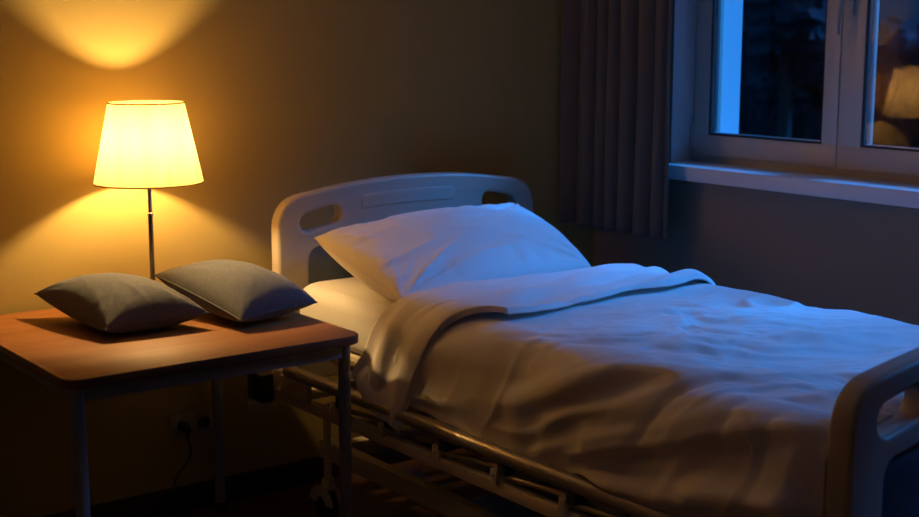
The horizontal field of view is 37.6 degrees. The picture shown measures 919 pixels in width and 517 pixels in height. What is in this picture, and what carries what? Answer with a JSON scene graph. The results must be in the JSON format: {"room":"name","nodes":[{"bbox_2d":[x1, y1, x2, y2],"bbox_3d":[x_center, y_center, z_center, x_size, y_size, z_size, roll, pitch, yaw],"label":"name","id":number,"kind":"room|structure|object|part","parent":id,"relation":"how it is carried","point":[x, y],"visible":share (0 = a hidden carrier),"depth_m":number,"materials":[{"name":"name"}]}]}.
{"room":"care facility","nodes":[
{"label":"care facility","id":0,"kind":"room"},
{"bbox_2d":[0,0,593,516],"bbox_3d":[-1.517,-0.432,3.873,5.060,2.700,0.120,-7,12,-36],"label":"wall","id":1,"kind":"structure","parent":0,"point":[283,99],"depth_m":4.39,"materials":[{"name":"paint"}]},
{"bbox_2d":[169,408,212,439],"bbox_3d":[-0.878,0.544,4.442,0.160,0.084,0.012,-7,12,-36],"label":"wall socket","id":2,"kind":"object","parent":1,"relation":"attached to","point":[201,421],"visible":0.88,"depth_m":4.44,"materials":[{"name":"white plastic"}]},
{"bbox_2d":[198,416,209,427],"bbox_3d":[-0.844,0.541,4.463,0.044,0.044,0.004,-7,12,-36],"label":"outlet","id":3,"kind":"object","parent":2,"relation":"attached to","point":[203,421],"depth_m":4.46,"materials":[{"name":"grey plastic"}]},
{"bbox_2d":[41,438,460,516],"bbox_3d":[-1.437,0.859,4.068,4.960,0.088,0.014,-7,12,-36],"label":"baseboard","id":4,"kind":"structure","parent":1,"relation":"attached to","point":[201,494],"depth_m":4.54,"materials":[{"name":"black wood"}]},
{"bbox_2d":[164,448,631,516],"bbox_3d":[0.192,1.327,1.870,5.060,0.100,5.760,-7,12,-36],"label":"floor","id":5,"kind":"structure","parent":0,"point":[369,499],"depth_m":4.54,"materials":[{"name":"plastic"}]},
{"bbox_2d":[0,308,358,516],"bbox_3d":[-0.863,0.559,3.885,0.850,0.740,0.868,-7,12,-36],"label":"wooden table","id":6,"kind":"object","parent":5,"relation":"on","point":[81,363],"visible":0.73,"depth_m":3.61,"materials":[{"name":"laminate"}]},
{"bbox_3d":[-0.933,0.658,3.350,0.035,0.701,0.035,-7,12,-36],"label":"leg","id":7,"kind":"part","parent":6,"relation":"part of","materials":[{"name":"grey paint"}]},
{"bbox_2d":[34,273,208,333],"bbox_3d":[-0.974,0.112,3.869,0.341,0.146,0.438,-7,12,-36],"label":"cushion","id":8,"kind":"object","parent":6,"relation":"on","point":[119,303],"visible":1,"depth_m":3.76,"materials":[{"name":"grey fabric"}]},
{"bbox_2d":[93,100,203,516],"bbox_3d":[-1.061,0.225,4.019,0.692,1.366,0.361,-7,12,-36],"label":"table lamp","id":9,"kind":"object","parent":6,"relation":"on","point":[145,144],"visible":0.86,"depth_m":3.89,"materials":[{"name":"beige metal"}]},
{"bbox_3d":[-0.925,-0.460,3.984,0.224,0.004,0.224,-7,12,-36],"label":"shade trim","id":10,"kind":"part","parent":9,"relation":"part of","materials":[{"name":"fabric"}]},
{"bbox_3d":[-0.925,-0.343,4.003,0.321,0.236,0.321,-7,12,-36],"label":"lamp shade","id":11,"kind":"part","parent":9,"relation":"part of","materials":[{"name":"fabric"}]},
{"bbox_3d":[-0.925,-0.227,4.023,0.324,0.004,0.324,-7,12,-36],"label":"shade trim","id":12,"kind":"part","parent":9,"relation":"part of","materials":[{"name":"fabric"}]},
{"bbox_3d":[-1.133,0.511,4.160,0.686,0.755,0.129,-7,12,-36],"label":"cord","id":13,"kind":"part","parent":9,"relation":"part of","materials":[{"name":"black plastic"}]},
{"bbox_3d":[-0.793,0.476,4.422,0.035,0.701,0.035,-7,12,-36],"label":"leg","id":14,"kind":"part","parent":6,"relation":"part of","materials":[{"name":"grey paint"}]},
{"bbox_2d":[154,259,317,321],"bbox_3d":[-0.661,0.088,3.978,0.295,0.156,0.410,-9,13,-44],"label":"cushion","id":15,"kind":"object","parent":6,"relation":"on","point":[238,291],"visible":0.96,"depth_m":3.88,"materials":[{"name":"grey fabric"}]},
{"bbox_3d":[-0.321,0.581,3.805,0.035,0.701,0.035,-7,12,-36],"label":"leg","id":16,"kind":"part","parent":6,"relation":"part of","materials":[{"name":"grey paint"}]},
{"bbox_2d":[247,172,918,516],"bbox_3d":[0.468,0.393,3.839,1.204,1.084,2.306,-7,12,-36],"label":"hospital bed","id":17,"kind":"object","parent":5,"relation":"on","point":[873,470],"visible":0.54,"depth_m":3.81,"materials":[{"name":"beige plastic"}]},
{"bbox_3d":[-0.518,0.410,4.258,0.016,0.060,0.180,-7,12,-36],"label":"rail plate","id":18,"kind":"part","parent":17,"relation":"part of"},
{"bbox_3d":[-0.422,0.590,4.317,0.025,0.265,0.026,-7,12,-36],"label":"caster post","id":19,"kind":"part","parent":17,"relation":"part of","materials":[{"name":"grey metal"}]},
{"bbox_3d":[-0.168,0.091,4.681,0.848,0.406,0.032,-7,12,-36],"label":"inlay panel","id":20,"kind":"part","parent":17,"relation":"part of","materials":[{"name":"grey plastic"}]},
{"bbox_3d":[-0.283,0.459,3.968,0.015,0.037,0.269,-7,12,-36],"label":"rail rod","id":21,"kind":"part","parent":17,"relation":"part of","materials":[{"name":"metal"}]},
{"bbox_3d":[-0.168,0.034,4.671,1.068,0.654,0.052,-7,12,-36],"label":"headboard","id":22,"kind":"part","parent":17,"relation":"part of","materials":[{"name":"beige plastic"}]},
{"bbox_3d":[-0.126,0.494,3.761,0.015,0.037,0.274,-7,12,-36],"label":"rail rod","id":23,"kind":"part","parent":17,"relation":"part of","materials":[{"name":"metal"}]},
{"bbox_3d":[0.142,0.745,3.651,0.040,0.063,1.940,-7,12,-36],"label":"frame rail","id":24,"kind":"part","parent":17,"relation":"part of","materials":[{"name":"grey metal"}]},
{"bbox_3d":[0.052,0.577,3.544,0.028,0.036,2.125,-7,12,-36],"label":"frame rail","id":25,"kind":"part","parent":17,"relation":"part of","materials":[{"name":"grey metal"}]},
{"bbox_3d":[0.031,0.529,3.557,0.015,0.037,0.264,-7,12,-36],"label":"rail rod","id":26,"kind":"part","parent":17,"relation":"part of","materials":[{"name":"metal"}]},
{"bbox_3d":[0.057,0.489,3.508,0.042,0.042,2.015,-7,12,-36],"label":"rail","id":27,"kind":"part","parent":17,"relation":"part of","materials":[{"name":"metal"}]},
{"bbox_3d":[0.187,0.564,3.352,0.015,0.037,0.274,-7,12,-36],"label":"rail rod","id":28,"kind":"part","parent":17,"relation":"part of","materials":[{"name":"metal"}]},
{"bbox_2d":[300,277,889,498],"bbox_3d":[0.458,0.252,3.808,0.950,0.176,2.050,-7,12,-36],"label":"mattress","id":29,"kind":"object","parent":17,"relation":"on","point":[347,303],"visible":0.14,"depth_m":4.11,"materials":[{"name":"white fabric"}]},
{"bbox_2d":[314,203,590,301],"bbox_3d":[0.026,-0.039,4.356,0.917,0.210,0.573,-7,12,-36],"label":"pillow","id":30,"kind":"object","parent":29,"relation":"on","point":[396,257],"visible":0.81,"depth_m":4.20,"materials":[{"name":"fabric"}]},
{"bbox_2d":[351,263,918,516],"bbox_3d":[0.581,0.324,3.613,1.080,0.418,1.707,-7,12,-36],"label":"duvet","id":31,"kind":"object","parent":29,"relation":"on","point":[681,393],"visible":0.97,"depth_m":3.31,"materials":[{"name":"fabric"}]},
{"bbox_3d":[0.347,0.599,3.143,0.015,0.037,0.274,-7,12,-36],"label":"rail rod","id":32,"kind":"part","parent":17,"relation":"part of","materials":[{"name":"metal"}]},
{"bbox_3d":[1.160,0.468,2.957,1.068,0.654,0.060,-7,12,-36],"label":"footboard","id":33,"kind":"part","parent":17,"relation":"part of","materials":[{"name":"beige plastic"}]},
{"bbox_3d":[1.160,0.525,2.967,0.848,0.406,0.040,-7,12,-36],"label":"inlay panel","id":34,"kind":"part","parent":17,"relation":"part of","materials":[{"name":"blue plastic"}]},
{"bbox_2d":[593,0,918,324],"bbox_3d":[2.361,-0.080,3.289,0.370,3.800,5.800,-7,12,-36],"label":"wall","id":35,"kind":"structure","parent":0,"point":[810,251],"depth_m":4.74,"materials":[{"name":"paint"}]},
{"bbox_2d":[668,0,918,208],"bbox_3d":[1.645,-0.791,3.929,0.250,1.332,2.712,-7,12,-36],"label":"window","id":36,"kind":"structure","parent":35,"relation":"in","point":[844,164],"depth_m":4.54,"materials":[{"name":"white plastic"}]},
{"bbox_3d":[1.103,-0.960,4.742,0.068,1.230,0.648,-7,12,-36],"label":"sash","id":37,"kind":"part","parent":36,"relation":"part of","materials":[{"name":"white plastic"}]},
{"bbox_3d":[1.626,-0.156,4.009,0.185,0.054,2.692,-7,12,-36],"label":"sill","id":38,"kind":"part","parent":36,"relation":"part of","materials":[{"name":"white paint"}]},
{"bbox_3d":[1.261,-0.799,4.438,0.056,0.125,0.031,-7,12,-36],"label":"handle","id":39,"kind":"part","parent":36,"relation":"part of","materials":[{"name":"white plastic"}]},
{"bbox_3d":[1.290,-0.844,4.444,0.010,0.090,0.028,-7,12,-36],"label":"handle plate","id":40,"kind":"part","parent":36,"relation":"part of","materials":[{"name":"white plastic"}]},
{"bbox_3d":[1.501,-0.872,4.221,0.068,1.230,0.667,-7,12,-36],"label":"sash","id":41,"kind":"part","parent":36,"relation":"part of","materials":[{"name":"white plastic"}]},
{"bbox_3d":[1.492,-1.668,3.741,0.162,0.024,3.340,-7,12,-36],"label":"curtain rod","id":42,"kind":"object","parent":35,"relation":"attached to","visible":0},
{"bbox_2d":[558,0,671,239],"bbox_3d":[0.591,-0.960,4.958,0.098,1.742,0.525,-9,13,-42],"label":"curtain","id":43,"kind":"object","parent":42,"relation":"hanging from","point":[615,62],"visible":1,"depth_m":5.01,"materials":[{"name":"beige fabric"}]},
{"label":"outside","id":44,"kind":"structure","parent":0,"visible":0},
{"bbox_3d":[106.359,-16.213,110.292,295.970,0.100,550.000,-7,12,-36],"label":"ground","id":45,"kind":"structure","parent":44,"visible":0},
{"bbox_2d":[744,70,821,139],"bbox_3d":[5.588,-3.127,21.463,2.167,3.751,1.685,-7,12,-36],"label":"tree","id":46,"kind":"object","parent":45,"relation":"on","point":[762,88],"visible":0.14,"depth_m":21.31,"materials":[{"name":"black plant"}]},
{"bbox_2d":[741,0,825,137],"bbox_3d":[4.423,-3.064,18.791,2.442,4.519,2.346,-7,12,-36],"label":"tree","id":47,"kind":"object","parent":45,"relation":"on","point":[787,37],"visible":0.66,"depth_m":18.00,"materials":[{"name":"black plant"}]},
{"bbox_3d":[4.423,-3.814,18.663,2.442,2.998,2.346,-7,12,-36],"label":"crown","id":48,"kind":"part","parent":47,"relation":"part of","materials":[{"name":"green plant"}]},
{"bbox_2d":[739,16,918,147],"bbox_3d":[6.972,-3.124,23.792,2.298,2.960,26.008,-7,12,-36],"label":"lamp","id":49,"kind":"object","parent":45,"relation":"on","point":[896,105],"visible":0.06,"depth_m":22.31,"materials":[{"name":"fabric"}]}
]}

